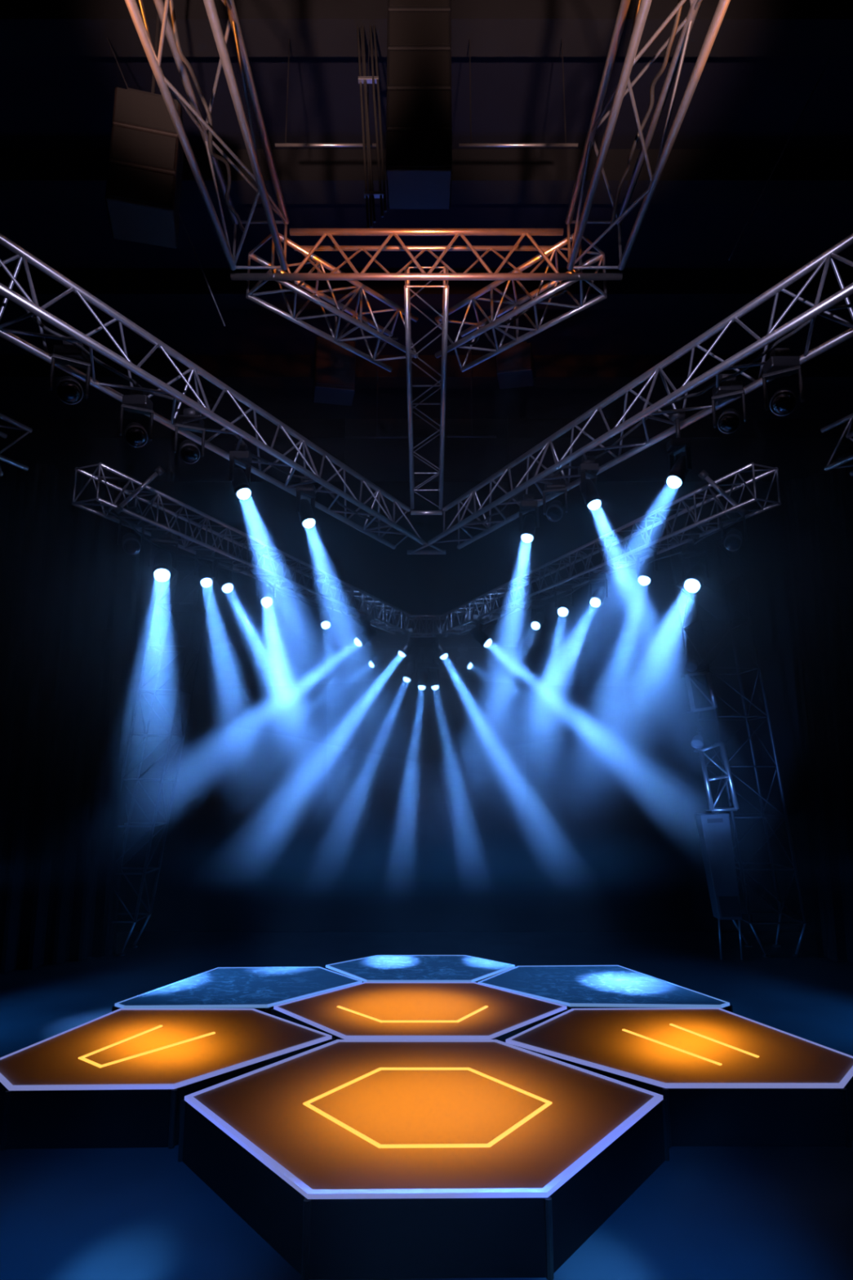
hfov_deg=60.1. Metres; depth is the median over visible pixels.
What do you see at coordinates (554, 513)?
spotlight
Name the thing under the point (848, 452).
wall
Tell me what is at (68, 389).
spotlight
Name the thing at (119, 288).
ceiling
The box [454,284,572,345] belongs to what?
cable
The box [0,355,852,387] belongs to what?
trim
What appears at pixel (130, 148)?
grille
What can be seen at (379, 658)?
spotlight
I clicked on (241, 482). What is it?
spotlight
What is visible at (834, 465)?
lighting truss
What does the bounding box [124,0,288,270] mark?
lighting truss
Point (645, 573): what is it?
spotlight
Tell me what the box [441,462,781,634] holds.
lighting truss
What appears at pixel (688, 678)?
ladder frame
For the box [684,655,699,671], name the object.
floodlight
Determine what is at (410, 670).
spotlight
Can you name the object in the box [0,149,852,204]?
ceiling
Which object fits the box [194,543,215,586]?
spotlight
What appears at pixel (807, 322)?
cable
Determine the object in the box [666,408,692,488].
spotlight
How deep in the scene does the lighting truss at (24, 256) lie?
4.63 m
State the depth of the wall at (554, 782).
16.88 m
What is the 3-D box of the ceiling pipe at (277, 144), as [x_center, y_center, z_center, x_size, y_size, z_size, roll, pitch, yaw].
[-0.874,-4.852,6.527,0.894,1.105,0.028,0,-10,0]
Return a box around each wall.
[0,445,17,534]
[0,454,146,973]
[116,481,816,932]
[816,445,852,473]
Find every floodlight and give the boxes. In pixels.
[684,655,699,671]
[690,730,706,748]
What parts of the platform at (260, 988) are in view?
corner post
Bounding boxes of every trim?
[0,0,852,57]
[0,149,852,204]
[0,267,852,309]
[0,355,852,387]
[0,418,852,444]
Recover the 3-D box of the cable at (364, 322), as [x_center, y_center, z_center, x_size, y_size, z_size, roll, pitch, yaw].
[-0.689,-2.621,5.914,1.226,0.109,0.064,9,-13,-43]
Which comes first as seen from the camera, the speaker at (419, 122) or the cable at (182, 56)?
the cable at (182, 56)
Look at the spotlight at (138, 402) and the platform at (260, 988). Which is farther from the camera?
the platform at (260, 988)
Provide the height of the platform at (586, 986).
0.540 m
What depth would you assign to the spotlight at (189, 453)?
4.76 m
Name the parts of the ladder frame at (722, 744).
rail, rail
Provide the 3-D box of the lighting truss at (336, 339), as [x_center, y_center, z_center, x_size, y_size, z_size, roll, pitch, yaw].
[-0.711,-2.666,5.923,0.364,0.384,1.476,-10,-14,44]
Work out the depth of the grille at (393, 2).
5.78 m
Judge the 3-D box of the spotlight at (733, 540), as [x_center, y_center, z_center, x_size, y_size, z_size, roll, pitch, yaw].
[2.700,-0.991,6.487,0.221,0.455,0.263,0,-10,0]
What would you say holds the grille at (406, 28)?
attached to the speaker at (419, 122)
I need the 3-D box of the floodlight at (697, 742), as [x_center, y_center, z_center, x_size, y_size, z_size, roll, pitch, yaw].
[5.409,1.963,14.515,0.240,0.368,0.675,-7,-12,37]
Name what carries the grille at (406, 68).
attached to the speaker at (419, 122)
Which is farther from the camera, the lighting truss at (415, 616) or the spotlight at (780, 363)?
the lighting truss at (415, 616)
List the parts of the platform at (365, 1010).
corner post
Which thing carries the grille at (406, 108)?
attached to the speaker at (419, 122)
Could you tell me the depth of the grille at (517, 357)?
10.40 m
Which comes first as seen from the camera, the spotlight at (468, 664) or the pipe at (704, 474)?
the pipe at (704, 474)
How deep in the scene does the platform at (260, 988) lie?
10.21 m
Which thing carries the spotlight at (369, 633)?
hanging from the lighting truss at (153, 491)
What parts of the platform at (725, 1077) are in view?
corner post, deck panel, corner post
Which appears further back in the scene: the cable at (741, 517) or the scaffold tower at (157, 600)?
the scaffold tower at (157, 600)
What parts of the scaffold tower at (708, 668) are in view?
rail, post, rail, rail, rail, rail, rail, rail, post, rail, rail, rail, rail, rail, rail, rail, rail, leg, rail, rail, rail, post, rail, rail, rail, leg, rail, rail, rail, post, rail, rail, leg, rail, rail, leg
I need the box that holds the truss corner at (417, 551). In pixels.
[407,510,445,554]
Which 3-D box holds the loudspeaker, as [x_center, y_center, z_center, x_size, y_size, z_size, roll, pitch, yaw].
[5.609,4.680,14.104,0.675,2.686,0.335,0,-10,0]
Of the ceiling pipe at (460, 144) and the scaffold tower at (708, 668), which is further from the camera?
the scaffold tower at (708, 668)
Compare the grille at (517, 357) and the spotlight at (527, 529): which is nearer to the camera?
the spotlight at (527, 529)
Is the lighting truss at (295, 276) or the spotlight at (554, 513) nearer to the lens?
the lighting truss at (295, 276)
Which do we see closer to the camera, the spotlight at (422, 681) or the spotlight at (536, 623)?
the spotlight at (536, 623)
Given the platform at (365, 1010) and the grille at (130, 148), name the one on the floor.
the platform at (365, 1010)
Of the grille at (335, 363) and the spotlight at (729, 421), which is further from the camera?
the grille at (335, 363)
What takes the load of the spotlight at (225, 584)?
hanging from the lighting truss at (153, 491)
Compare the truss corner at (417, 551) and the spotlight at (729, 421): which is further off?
the truss corner at (417, 551)
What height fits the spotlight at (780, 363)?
0.419 m
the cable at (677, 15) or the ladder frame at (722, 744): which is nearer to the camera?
the cable at (677, 15)
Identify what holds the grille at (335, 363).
attached to the speaker at (334, 378)
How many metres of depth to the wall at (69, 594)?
14.04 m
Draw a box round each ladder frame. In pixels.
[680,671,717,712]
[693,742,739,811]
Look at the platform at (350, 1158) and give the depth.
6.01 m
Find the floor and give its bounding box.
[0,932,852,1279]
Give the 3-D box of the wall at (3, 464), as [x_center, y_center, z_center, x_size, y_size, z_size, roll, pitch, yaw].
[-9.300,-0.438,7.181,0.200,10.400,20.000,0,-10,0]
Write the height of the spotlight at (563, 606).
0.510 m
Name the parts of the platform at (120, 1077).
corner post, deck panel, corner post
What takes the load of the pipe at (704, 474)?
attached to the lighting truss at (713, 496)
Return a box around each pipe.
[112,466,164,514]
[275,39,376,146]
[335,415,517,648]
[458,39,577,146]
[698,469,748,516]
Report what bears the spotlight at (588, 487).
hanging from the lighting truss at (828, 256)
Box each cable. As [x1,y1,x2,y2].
[0,293,387,525]
[102,508,399,635]
[168,0,244,231]
[282,284,398,342]
[356,25,386,228]
[453,510,749,635]
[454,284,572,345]
[467,311,823,523]
[608,0,683,232]
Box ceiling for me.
[0,57,852,481]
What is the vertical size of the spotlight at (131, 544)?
0.463 m
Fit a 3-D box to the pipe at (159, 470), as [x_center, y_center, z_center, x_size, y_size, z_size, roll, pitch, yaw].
[-2.444,-1.276,6.261,0.421,0.427,0.061,0,-10,0]
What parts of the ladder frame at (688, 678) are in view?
rail, rail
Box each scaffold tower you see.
[111,560,213,955]
[668,527,807,956]
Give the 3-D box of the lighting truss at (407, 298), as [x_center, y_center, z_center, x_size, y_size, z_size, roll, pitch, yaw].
[0.000,-2.056,6.504,0.329,1.074,2.446,0,-10,0]
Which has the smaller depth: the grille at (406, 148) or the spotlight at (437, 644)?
the grille at (406, 148)
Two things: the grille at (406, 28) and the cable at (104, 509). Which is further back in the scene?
the cable at (104, 509)
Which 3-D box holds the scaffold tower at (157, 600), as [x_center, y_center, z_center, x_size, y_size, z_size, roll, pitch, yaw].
[-5.542,2.263,15.131,1.793,7.800,0.859,0,-10,0]
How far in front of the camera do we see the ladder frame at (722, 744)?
14.17 m
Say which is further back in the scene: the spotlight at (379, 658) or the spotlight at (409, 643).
the spotlight at (379, 658)
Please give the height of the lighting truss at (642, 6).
3.408 m
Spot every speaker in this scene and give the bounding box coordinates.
[104,12,183,248]
[313,335,355,405]
[386,0,452,208]
[496,315,533,389]
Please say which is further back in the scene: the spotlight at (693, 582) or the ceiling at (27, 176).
the ceiling at (27, 176)
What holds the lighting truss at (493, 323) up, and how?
attached to the lighting truss at (295, 276)
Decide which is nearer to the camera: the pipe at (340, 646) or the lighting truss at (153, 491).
the lighting truss at (153, 491)
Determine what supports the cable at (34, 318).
attached to the lighting truss at (24, 256)
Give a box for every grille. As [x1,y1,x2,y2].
[106,164,173,207]
[111,125,176,170]
[114,87,178,133]
[316,338,354,386]
[388,90,448,125]
[388,131,449,167]
[389,12,448,45]
[389,51,448,84]
[390,0,448,6]
[497,343,530,371]
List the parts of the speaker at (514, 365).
chain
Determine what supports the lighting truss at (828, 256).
attached to the truss corner at (417, 551)
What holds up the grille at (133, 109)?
attached to the speaker at (143, 191)
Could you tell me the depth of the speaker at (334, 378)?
10.18 m
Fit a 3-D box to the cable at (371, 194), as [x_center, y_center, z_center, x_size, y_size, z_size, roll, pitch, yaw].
[-0.494,-4.684,6.396,0.317,2.582,0.062,0,-10,0]
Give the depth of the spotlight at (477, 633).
10.75 m
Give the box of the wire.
[106,37,225,326]
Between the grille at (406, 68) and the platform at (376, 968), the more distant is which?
the platform at (376, 968)
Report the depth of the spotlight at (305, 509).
5.82 m
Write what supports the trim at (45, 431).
attached to the wall at (3, 464)
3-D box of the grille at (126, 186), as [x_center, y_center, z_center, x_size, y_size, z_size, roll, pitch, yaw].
[-1.857,-2.953,4.792,0.386,0.246,0.036,2,-10,-14]
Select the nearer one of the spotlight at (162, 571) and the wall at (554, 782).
the spotlight at (162, 571)
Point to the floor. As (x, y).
(705, 1212)
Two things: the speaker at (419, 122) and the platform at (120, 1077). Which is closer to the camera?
the speaker at (419, 122)
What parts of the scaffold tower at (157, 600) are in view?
rail, leg, rail, rail, rail, rail, post, rail, leg, rail, rail, rail, post, rail, rail, rail, rail, rail, rail, post, rail, rail, rail, post, rail, rail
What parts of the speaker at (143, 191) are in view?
rigging frame, chain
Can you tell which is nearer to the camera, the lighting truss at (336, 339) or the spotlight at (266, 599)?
the lighting truss at (336, 339)
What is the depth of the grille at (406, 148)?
5.55 m
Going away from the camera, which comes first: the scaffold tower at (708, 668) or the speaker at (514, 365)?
the speaker at (514, 365)
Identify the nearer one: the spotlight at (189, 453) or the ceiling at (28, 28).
the spotlight at (189, 453)
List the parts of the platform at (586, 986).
corner post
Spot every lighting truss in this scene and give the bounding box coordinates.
[0,233,425,549]
[0,413,32,475]
[71,462,411,635]
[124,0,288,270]
[230,228,622,280]
[245,232,417,372]
[404,266,448,509]
[404,614,448,637]
[427,232,852,549]
[435,233,607,372]
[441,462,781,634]
[564,0,730,270]
[820,413,852,475]
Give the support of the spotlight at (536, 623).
hanging from the lighting truss at (713, 496)
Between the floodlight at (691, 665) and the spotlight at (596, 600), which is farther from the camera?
the floodlight at (691, 665)
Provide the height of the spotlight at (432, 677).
0.814 m
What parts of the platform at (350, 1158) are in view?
corner post, corner post, deck panel, corner post, corner post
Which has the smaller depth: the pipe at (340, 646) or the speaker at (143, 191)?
the speaker at (143, 191)
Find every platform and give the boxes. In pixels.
[0,1008,334,1151]
[111,966,362,1014]
[177,1039,670,1279]
[271,982,569,1042]
[323,955,515,982]
[477,964,733,1013]
[505,1007,852,1147]
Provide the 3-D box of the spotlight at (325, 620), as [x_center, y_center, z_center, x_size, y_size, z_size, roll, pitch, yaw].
[-1.343,-0.373,9.777,0.228,0.484,0.216,-7,-12,34]
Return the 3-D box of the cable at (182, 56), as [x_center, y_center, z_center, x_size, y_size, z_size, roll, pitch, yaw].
[-1.230,-2.898,4.248,0.072,0.131,1.632,0,-10,-2]
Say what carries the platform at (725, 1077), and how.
on the floor
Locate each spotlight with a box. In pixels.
[48,336,91,404]
[117,506,145,555]
[118,387,154,447]
[147,523,177,582]
[173,408,205,463]
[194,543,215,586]
[213,549,233,592]
[228,444,252,499]
[255,564,275,606]
[295,478,315,528]
[316,594,333,629]
[354,609,376,646]
[368,641,384,667]
[398,623,415,657]
[402,648,415,682]
[415,648,427,689]
[426,648,439,689]
[432,626,448,659]
[456,643,472,669]
[470,609,492,647]
[518,493,539,542]
[529,595,546,630]
[542,473,568,521]
[554,577,573,616]
[577,455,601,510]
[588,568,608,607]
[635,538,657,585]
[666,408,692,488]
[680,531,711,592]
[711,373,746,433]
[720,502,747,551]
[762,347,804,416]

